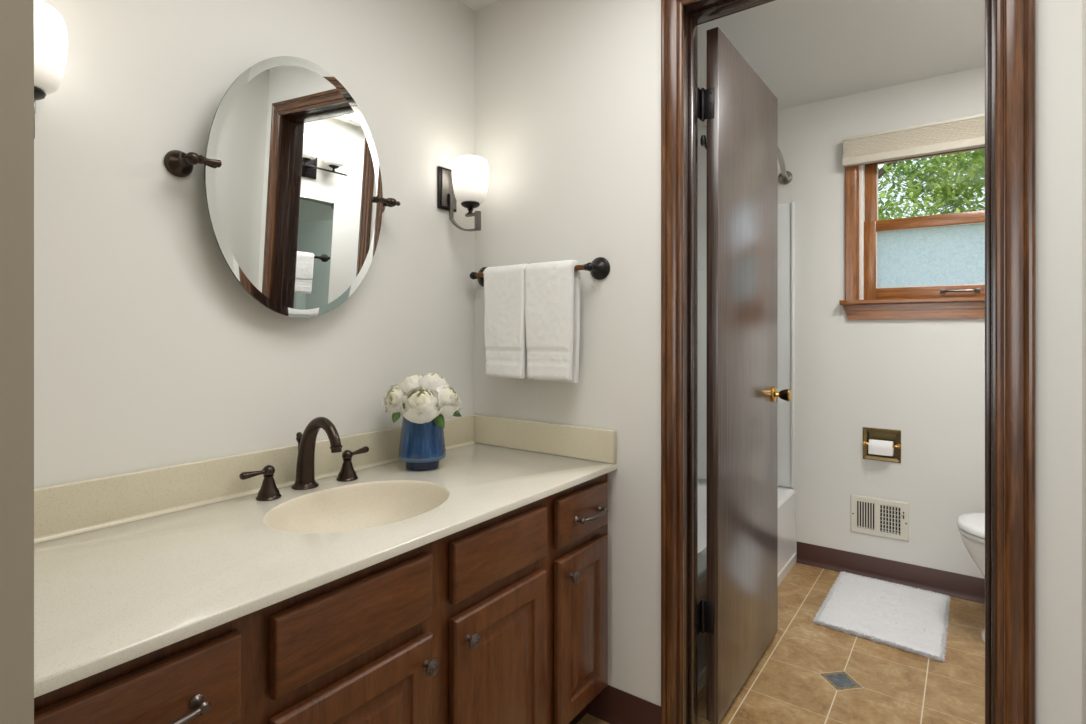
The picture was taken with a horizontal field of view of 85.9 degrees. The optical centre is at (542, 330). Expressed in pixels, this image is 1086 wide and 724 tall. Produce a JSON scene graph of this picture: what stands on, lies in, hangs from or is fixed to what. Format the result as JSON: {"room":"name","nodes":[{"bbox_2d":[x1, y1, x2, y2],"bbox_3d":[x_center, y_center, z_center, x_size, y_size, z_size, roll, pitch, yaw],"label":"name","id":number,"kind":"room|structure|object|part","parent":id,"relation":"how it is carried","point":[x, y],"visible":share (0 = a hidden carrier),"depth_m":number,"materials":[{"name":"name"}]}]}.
{"room":"bathroom","nodes":[
{"label":"bathroom","id":0,"kind":"room"},
{"bbox_2d":[0,0,33,723],"bbox_3d":[-0.189,0.015,0.249,5.800,2.400,0.119,0,0,36],"label":"wall","id":1,"kind":"structure","parent":0,"point":[16,16],"depth_m":0.50,"materials":[{"name":"beige paint"}]},
{"bbox_2d":[34,0,473,487],"bbox_3d":[-0.197,0.015,2.323,0.100,2.400,3.221,0,0,36],"label":"wall","id":2,"kind":"structure","parent":0,"point":[150,352],"depth_m":1.39,"materials":[{"name":"paint"}]},
{"bbox_2d":[34,0,67,138],"bbox_3d":[-0.950,-0.458,1.056,0.180,0.242,0.124,0,0,36],"label":"wall sconce","id":3,"kind":"object","parent":2,"relation":"attached to","point":[50,32],"visible":0.3,"depth_m":1.03,"materials":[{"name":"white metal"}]},
{"bbox_3d":[-0.951,-0.407,1.056,0.141,0.141,0.015,0,0,36],"label":"arm","id":4,"kind":"part","parent":3,"relation":"part of","materials":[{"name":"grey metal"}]},
{"bbox_3d":[-0.927,-0.506,1.039,0.124,0.146,0.124,0,0,36],"label":"lamp shade","id":5,"kind":"part","parent":3,"relation":"part of","materials":[{"name":"white glass"}]},
{"bbox_2d":[34,415,474,543],"bbox_3d":[-0.674,0.358,1.560,0.028,0.102,1.422,0,0,36],"label":"backsplash","id":6,"kind":"structure","parent":2,"relation":"attached to","point":[81,506],"depth_m":1.35,"materials":[{"name":"stone"}]},
{"bbox_2d":[164,56,399,317],"bbox_3d":[-0.644,-0.370,1.548,0.092,0.671,0.618,0,0,36],"label":"oval mirror","id":7,"kind":"object","parent":2,"relation":"attached to","point":[296,204],"visible":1,"depth_m":1.50,"materials":[{"name":"clear glass"}]},
{"bbox_3d":[-0.810,-0.387,1.325,0.088,0.062,0.062,0,0,36],"label":"post","id":8,"kind":"part","parent":7,"relation":"part of","materials":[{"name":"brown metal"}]},
{"bbox_3d":[-0.482,-0.387,1.774,0.088,0.062,0.062,0,0,36],"label":"post","id":9,"kind":"part","parent":7,"relation":"part of","materials":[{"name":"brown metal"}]},
{"bbox_2d":[437,155,488,231],"bbox_3d":[-0.268,-0.458,1.989,0.180,0.242,0.124,0,0,36],"label":"wall sconce","id":10,"kind":"object","parent":2,"relation":"attached to","point":[466,183],"visible":1,"depth_m":1.94,"materials":[{"name":"white glass"}]},
{"bbox_3d":[-0.328,-0.494,2.033,0.007,0.127,0.068,0,0,36],"label":"plate","id":11,"kind":"part","parent":10,"relation":"part of","materials":[{"name":"grey metal"}]},
{"bbox_3d":[-0.269,-0.407,1.990,0.141,0.141,0.015,0,0,36],"label":"arm","id":12,"kind":"part","parent":10,"relation":"part of","materials":[{"name":"grey metal"}]},
{"bbox_3d":[-0.245,-0.506,1.973,0.124,0.146,0.124,0,0,36],"label":"lamp shade","id":13,"kind":"part","parent":10,"relation":"part of","materials":[{"name":"white glass"}]},
{"bbox_2d":[458,0,984,126],"bbox_3d":[-0.340,-1.235,0.044,5.800,0.100,7.070,0,0,36],"label":"ceiling","id":14,"kind":"structure","parent":0,"point":[804,52],"depth_m":2.40,"materials":[{"name":"paint"}]},
{"bbox_2d":[474,0,1081,723],"bbox_3d":[0.636,0.515,1.582,2.120,3.400,0.115,0,0,36],"label":"wall","id":15,"kind":"structure","parent":0,"point":[567,93],"depth_m":1.78,"materials":[{"name":"paint"}]},
{"bbox_2d":[470,257,609,286],"bbox_3d":[-0.037,-0.197,1.953,0.556,0.072,0.078,0,0,36],"label":"towel bar","id":16,"kind":"object","parent":15,"relation":"attached to","point":[599,268],"visible":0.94,"depth_m":1.82,"materials":[{"name":"brown metal"}]},
{"bbox_3d":[-0.225,-0.197,2.105,0.072,0.072,0.056,0,0,36],"label":"post","id":17,"kind":"part","parent":16,"relation":"part of","materials":[{"name":"brown metal"}]},
{"bbox_2d":[483,264,527,378],"bbox_3d":[-0.120,-0.033,1.979,0.178,0.381,0.059,0,0,36],"label":"hand towel","id":18,"kind":"object","parent":16,"relation":"hanging from","point":[504,286],"visible":0.91,"depth_m":1.95,"materials":[{"name":"white fabric"}]},
{"bbox_2d":[525,260,580,382],"bbox_3d":[0.028,-0.030,1.870,0.184,0.387,0.060,0,0,36],"label":"hand towel","id":19,"kind":"object","parent":16,"relation":"hanging from","point":[552,289],"visible":1,"depth_m":1.84,"materials":[{"name":"white fabric"}]},
{"bbox_3d":[0.165,-0.197,1.820,0.072,0.072,0.056,0,0,36],"label":"post","id":20,"kind":"part","parent":16,"relation":"part of","materials":[{"name":"brown metal"}]},
{"bbox_2d":[588,685,660,723],"bbox_3d":[0.246,1.161,1.786,0.246,0.107,0.016,0,0,36],"label":"baseboard","id":21,"kind":"structure","parent":15,"relation":"attached to","point":[612,705],"depth_m":1.79,"materials":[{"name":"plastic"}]},
{"bbox_2d":[696,27,791,723],"bbox_3d":[0.703,0.136,2.032,0.169,2.115,0.730,0,0,36],"label":"door","id":22,"kind":"structure","parent":15,"relation":"in","point":[739,615],"depth_m":1.94,"materials":[{"name":"brown wood"}]},
{"bbox_3d":[0.512,-0.574,1.817,0.018,0.057,0.083,0,0,36],"label":"bumper arm","id":23,"kind":"part","parent":22,"relation":"part of","materials":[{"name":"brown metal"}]},
{"bbox_3d":[0.902,0.245,2.253,0.024,0.062,0.062,0,0,36],"label":"knob","id":24,"kind":"part","parent":22,"relation":"part of","materials":[{"name":"gold metal"}]},
{"bbox_3d":[0.943,0.245,2.224,0.008,0.050,0.050,0,0,36],"label":"knob","id":25,"kind":"part","parent":22,"relation":"part of","materials":[{"name":"gold metal"}]},
{"bbox_2d":[661,0,1035,723],"bbox_3d":[0.722,0.107,1.519,0.851,2.216,0.153,0,0,36],"label":"trim","id":26,"kind":"structure","parent":15,"relation":"attached to","point":[1010,25],"depth_m":1.30,"materials":[{"name":"brown wood"}]},
{"bbox_3d":[0.374,0.107,1.690,0.066,2.216,0.018,0,0,36],"label":"casing","id":27,"kind":"part","parent":26,"relation":"part of","materials":[{"name":"brown wood"}]},
{"bbox_3d":[0.687,-0.968,1.462,0.840,0.066,0.018,0,0,36],"label":"head casing","id":28,"kind":"part","parent":26,"relation":"part of","materials":[{"name":"brown wood"}]},
{"bbox_3d":[0.761,-0.968,1.573,0.851,0.066,0.018,0,0,36],"label":"head casing","id":29,"kind":"part","parent":26,"relation":"part of","materials":[{"name":"brown wood"}]},
{"bbox_3d":[0.999,0.107,1.233,0.066,2.216,0.018,0,0,36],"label":"casing","id":30,"kind":"part","parent":26,"relation":"part of","materials":[{"name":"brown wood"}]},
{"bbox_2d":[577,563,984,723],"bbox_3d":[0.664,1.265,1.620,2.320,0.100,3.340,0,0,36],"label":"floor","id":31,"kind":"structure","parent":0,"point":[809,672],"depth_m":2.04,"materials":[{"name":"tile"}]},
{"bbox_2d":[34,473,607,723],"bbox_3d":[-0.424,0.822,1.390,0.630,0.786,1.440,0,0,36],"label":"vanity cabinet","id":32,"kind":"object","parent":31,"relation":"on","point":[501,619],"visible":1,"depth_m":1.17,"materials":[{"name":"brown wood"}]},
{"bbox_3d":[-0.543,0.523,0.778,0.020,0.131,0.275,0,0,36],"label":"drawer","id":33,"kind":"part","parent":32,"relation":"part of","materials":[{"name":"brown wood"}]},
{"bbox_3d":[-0.514,0.527,0.767,0.040,0.020,0.146,0,0,36],"label":"handle","id":34,"kind":"part","parent":32,"relation":"part of","materials":[{"name":"grey metal"}]},
{"bbox_2d":[34,414,616,697],"bbox_3d":[-0.438,0.424,1.400,0.598,0.235,1.442,0,0,36],"label":"countertop","id":35,"kind":"structure","parent":32,"relation":"on","point":[128,566],"depth_m":1.20,"materials":[{"name":"stone"}]},
{"bbox_2d":[239,417,368,500],"bbox_3d":[-0.578,0.314,1.499,0.188,0.190,0.361,0,0,36],"label":"widespread faucet","id":36,"kind":"object","parent":35,"relation":"on","point":[305,467],"visible":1,"depth_m":1.51,"materials":[{"name":"brown metal"}]},
{"bbox_3d":[-0.688,0.343,1.407,0.028,0.030,0.082,0,0,36],"label":"lever","id":37,"kind":"part","parent":36,"relation":"part of","materials":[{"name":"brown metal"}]},
{"bbox_3d":[-0.672,0.381,1.429,0.058,0.056,0.058,0,0,36],"label":"handle","id":38,"kind":"part","parent":36,"relation":"part of","materials":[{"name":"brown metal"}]},
{"bbox_3d":[-0.647,0.338,1.548,0.017,0.140,0.017,0,0,36],"label":"lift rod","id":39,"kind":"part","parent":36,"relation":"part of","materials":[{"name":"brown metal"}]},
{"bbox_3d":[-0.579,0.314,1.498,0.181,0.190,0.067,0,0,36],"label":"spout","id":40,"kind":"part","parent":36,"relation":"part of","materials":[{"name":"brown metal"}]},
{"bbox_3d":[-0.540,0.381,1.610,0.058,0.056,0.058,0,0,36],"label":"handle","id":41,"kind":"part","parent":36,"relation":"part of","materials":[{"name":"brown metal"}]},
{"bbox_3d":[-0.524,0.343,1.632,0.028,0.030,0.083,0,0,36],"label":"lever","id":42,"kind":"part","parent":36,"relation":"part of","materials":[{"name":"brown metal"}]},
{"bbox_2d":[263,480,449,532],"bbox_3d":[-0.427,0.475,1.387,0.357,0.133,0.451,0,0,36],"label":"basin","id":43,"kind":"object","parent":35,"relation":"in","point":[356,506],"depth_m":1.52,"materials":[{"name":"beige ceramic"}]},
{"bbox_2d":[398,416,445,470],"bbox_3d":[-0.361,0.323,1.746,0.141,0.172,0.141,0,0,36],"label":"flower vase","id":44,"kind":"object","parent":35,"relation":"on","point":[422,446],"visible":0.78,"depth_m":1.69,"materials":[{"name":"blue ceramic"}]},
{"bbox_2d":[382,383,406,422],"bbox_3d":[-0.421,0.258,1.736,0.129,0.213,0.099,0,0,36],"label":"peony","id":45,"kind":"object","parent":44,"relation":"in","point":[391,401],"visible":0.53,"depth_m":1.71,"materials":[{"name":"beige plant"}]},
{"bbox_2d":[396,374,423,394],"bbox_3d":[-0.395,0.247,1.758,0.106,0.233,0.104,0,0,36],"label":"peony","id":46,"kind":"object","parent":44,"relation":"in","point":[410,382],"visible":0.41,"depth_m":1.72,"materials":[{"name":"beige plant"}]},
{"bbox_2d":[399,385,444,427],"bbox_3d":[-0.351,0.260,1.696,0.122,0.209,0.137,0,0,36],"label":"peony","id":47,"kind":"object","parent":44,"relation":"in","point":[420,406],"visible":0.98,"depth_m":1.66,"materials":[{"name":"beige plant"}]},
{"bbox_2d":[418,373,449,392],"bbox_3d":[-0.335,0.245,1.764,0.102,0.239,0.108,0,0,-17],"label":"peony","id":48,"kind":"object","parent":44,"relation":"in","point":[432,381],"visible":0.59,"depth_m":1.73,"materials":[{"name":"beige plant"}]},
{"bbox_2d":[428,385,461,416],"bbox_3d":[-0.296,0.257,1.748,0.108,0.214,0.114,0,0,36],"label":"peony","id":49,"kind":"object","parent":44,"relation":"in","point":[448,396],"visible":0.65,"depth_m":1.72,"materials":[{"name":"beige plant"}]},
{"bbox_3d":[-0.332,0.523,1.068,0.020,0.131,0.339,0,0,36],"label":"false drawer","id":50,"kind":"part","parent":32,"relation":"part of","materials":[{"name":"brown wood"}]},
{"bbox_3d":[-0.332,0.854,1.068,0.020,0.461,0.339,0,0,36],"label":"door","id":51,"kind":"part","parent":32,"relation":"part of","materials":[{"name":"brown wood"}]},
{"bbox_3d":[-0.227,0.674,1.171,0.027,0.033,0.033,0,0,36],"label":"knob","id":52,"kind":"part","parent":32,"relation":"part of","materials":[{"name":"grey metal"}]},
{"bbox_3d":[-0.155,0.674,1.270,0.027,0.033,0.033,0,0,36],"label":"knob","id":53,"kind":"part","parent":32,"relation":"part of","materials":[{"name":"grey metal"}]},
{"bbox_3d":[-0.095,0.523,1.391,0.020,0.131,0.338,0,0,36],"label":"false drawer","id":54,"kind":"part","parent":32,"relation":"part of","materials":[{"name":"brown wood"}]},
{"bbox_3d":[-0.095,0.854,1.391,0.020,0.461,0.338,0,0,36],"label":"door","id":55,"kind":"part","parent":32,"relation":"part of","materials":[{"name":"brown wood"}]},
{"bbox_3d":[0.086,0.674,1.599,0.027,0.033,0.033,0,0,36],"label":"knob","id":56,"kind":"part","parent":32,"relation":"part of","materials":[{"name":"grey metal"}]},
{"bbox_3d":[0.115,0.523,1.679,0.020,0.131,0.264,0,0,36],"label":"drawer","id":57,"kind":"part","parent":32,"relation":"part of","materials":[{"name":"brown wood"}]},
{"bbox_3d":[0.115,0.854,1.679,0.020,0.461,0.264,0,0,36],"label":"door","id":58,"kind":"part","parent":32,"relation":"part of","materials":[{"name":"brown wood"}]},
{"bbox_3d":[0.144,0.527,1.668,0.040,0.020,0.146,0,0,36],"label":"handle","id":59,"kind":"part","parent":32,"relation":"part of","materials":[{"name":"grey metal"}]},
{"bbox_2d":[698,479,796,692],"bbox_3d":[0.577,1.022,2.663,0.745,0.385,1.556,0,0,36],"label":"bathtub","id":60,"kind":"object","parent":31,"relation":"on","point":[787,556],"visible":0.06,"depth_m":2.90,"materials":[{"name":"white ceramic"}]},
{"bbox_2d":[813,572,949,661],"bbox_3d":[1.481,1.202,2.527,0.476,0.026,0.664,0,0,36],"label":"bath mat","id":61,"kind":"object","parent":31,"relation":"on","point":[906,618],"visible":1,"depth_m":2.46,"materials":[{"name":"white fabric"}]},
{"bbox_2d":[957,512,984,641],"bbox_3d":[1.947,0.823,2.163,0.672,0.785,0.470,0,0,36],"label":"toilet","id":62,"kind":"object","parent":31,"relation":"on","point":[971,526],"visible":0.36,"depth_m":2.26,"materials":[{"name":"white ceramic"}]},
{"bbox_3d":[1.859,0.764,2.227,0.454,0.029,0.382,0,0,36],"label":"lid","id":63,"kind":"part","parent":62,"relation":"part of","materials":[{"name":"white ceramic"}]},
{"bbox_3d":[1.857,0.790,2.229,0.440,0.016,0.376,0,0,36],"label":"seat","id":64,"kind":"part","parent":62,"relation":"part of","materials":[{"name":"white ceramic"}]},
{"bbox_2d":[698,66,984,578],"bbox_3d":[1.660,0.015,2.899,2.220,2.400,0.100,0,0,36],"label":"wall","id":65,"kind":"structure","parent":0,"point":[924,379],"depth_m":2.88,"materials":[{"name":"paint"}]},
{"bbox_2d":[699,88,791,184],"bbox_3d":[0.862,-0.815,2.454,0.150,0.074,1.559,0,0,36],"label":"shower rod","id":66,"kind":"object","parent":65,"relation":"attached to","point":[785,177],"visible":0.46,"depth_m":3.03,"materials":[{"name":"silver metal"}]},
{"bbox_2d":[698,202,793,487],"bbox_3d":[0.573,0.075,2.665,0.736,1.505,1.558,0,0,36],"label":"tub surround","id":67,"kind":"object","parent":65,"relation":"attached to","point":[785,211],"visible":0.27,"depth_m":3.11,"materials":[{"name":"white plastic"}]},
{"bbox_2d":[850,494,908,541],"bbox_3d":[1.653,0.911,2.864,0.250,0.186,0.068,0,0,36],"label":"air vent","id":68,"kind":"object","parent":65,"relation":"in","point":[878,514],"visible":1,"depth_m":2.85,"materials":[{"name":"beige metal"}]},
{"bbox_2d":[862,427,900,462],"bbox_3d":[1.663,0.554,2.860,0.164,0.157,0.100,0,0,36],"label":"toilet paper holder","id":69,"kind":"object","parent":65,"relation":"attached to","point":[868,433],"visible":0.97,"depth_m":2.87,"materials":[{"name":"gold metal"}]},
{"bbox_2d":[868,439,893,455],"bbox_3d":[1.639,0.565,2.826,0.100,0.070,0.071,0,0,36],"label":"toilet paper roll","id":70,"kind":"object","parent":69,"relation":"in","point":[878,447],"visible":0.99,"depth_m":2.80,"materials":[{"name":"white paper"}]},
{"bbox_3d":[1.694,0.552,2.790,0.033,0.022,0.022,0,0,36],"label":"roller arm","id":71,"kind":"part","parent":69,"relation":"part of","materials":[{"name":"gold metal"}]},
{"bbox_2d":[796,541,984,603],"bbox_3d":[1.887,1.161,2.661,1.371,0.107,0.016,0,0,36],"label":"baseboard","id":72,"kind":"structure","parent":65,"relation":"attached to","point":[956,585],"depth_m":2.80,"materials":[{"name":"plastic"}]},
{"bbox_2d":[839,147,984,319],"bbox_3d":[1.919,-0.501,2.677,0.984,0.888,0.148,0,0,36],"label":"window","id":73,"kind":"structure","parent":65,"relation":"in","point":[931,266],"depth_m":2.79,"materials":[{"name":"brown wood"}]},
{"bbox_3d":[1.543,-0.524,2.911,0.060,0.742,0.018,0,0,36],"label":"casing","id":74,"kind":"part","parent":73,"relation":"part of","materials":[{"name":"brown wood"}]},
{"bbox_3d":[1.917,-0.348,2.674,0.782,0.388,0.032,0,0,36],"label":"sash","id":75,"kind":"part","parent":73,"relation":"part of","materials":[{"name":"brown wood"}]},
{"bbox_3d":[1.939,-0.684,2.705,0.782,0.388,0.032,0,0,36],"label":"sash","id":76,"kind":"part","parent":73,"relation":"part of","materials":[{"name":"brown wood"}]},
{"bbox_2d":[842,113,984,166],"bbox_3d":[1.880,-0.888,2.623,0.956,0.138,0.046,0,0,36],"label":"window shade","id":77,"kind":"object","parent":73,"relation":"attached to","point":[966,132],"visible":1,"depth_m":2.71,"materials":[{"name":"beige fabric"}]},
{"bbox_3d":[1.879,-0.836,2.622,0.954,0.034,0.044,0,0,36],"label":"rail","id":78,"kind":"part","parent":77,"relation":"part of","materials":[{"name":"fabric"}]},
{"bbox_3d":[1.917,-0.348,2.674,0.678,0.388,0.032,0,0,36],"label":"rail","id":79,"kind":"part","parent":73,"relation":"part of","materials":[{"name":"brown wood"}]},
{"bbox_3d":[1.939,-0.684,2.705,0.678,0.388,0.032,0,0,36],"label":"rail","id":80,"kind":"part","parent":73,"relation":"part of","materials":[{"name":"brown wood"}]},
{"bbox_3d":[1.917,-0.349,2.674,0.686,0.288,0.004,0,0,36],"label":"frosted pane","id":81,"kind":"part","parent":73,"relation":"part of","materials":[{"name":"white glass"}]},
{"bbox_2d":[1082,0,1085,723],"bbox_3d":[1.382,0.015,1.108,0.556,2.400,3.121,0,0,36],"label":"wall","id":82,"kind":"structure","parent":0,"point":[1083,1],"depth_m":1.16,"materials":[{"name":"paint"}]},
{"label":"outside","id":83,"kind":"structure","parent":0,"visible":0},
{"bbox_3d":[14.357,2.015,19.648,50.000,0.200,41.330,0,0,36],"label":"ground","id":84,"kind":"structure","parent":83,"visible":0},
{"bbox_2d":[878,149,984,219],"bbox_3d":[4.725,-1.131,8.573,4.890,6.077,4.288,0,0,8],"label":"leafy tree","id":85,"kind":"object","parent":84,"relation":"on","point":[945,187],"visible":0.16,"depth_m":7.73,"materials":[{"name":"green plant"}]}
]}

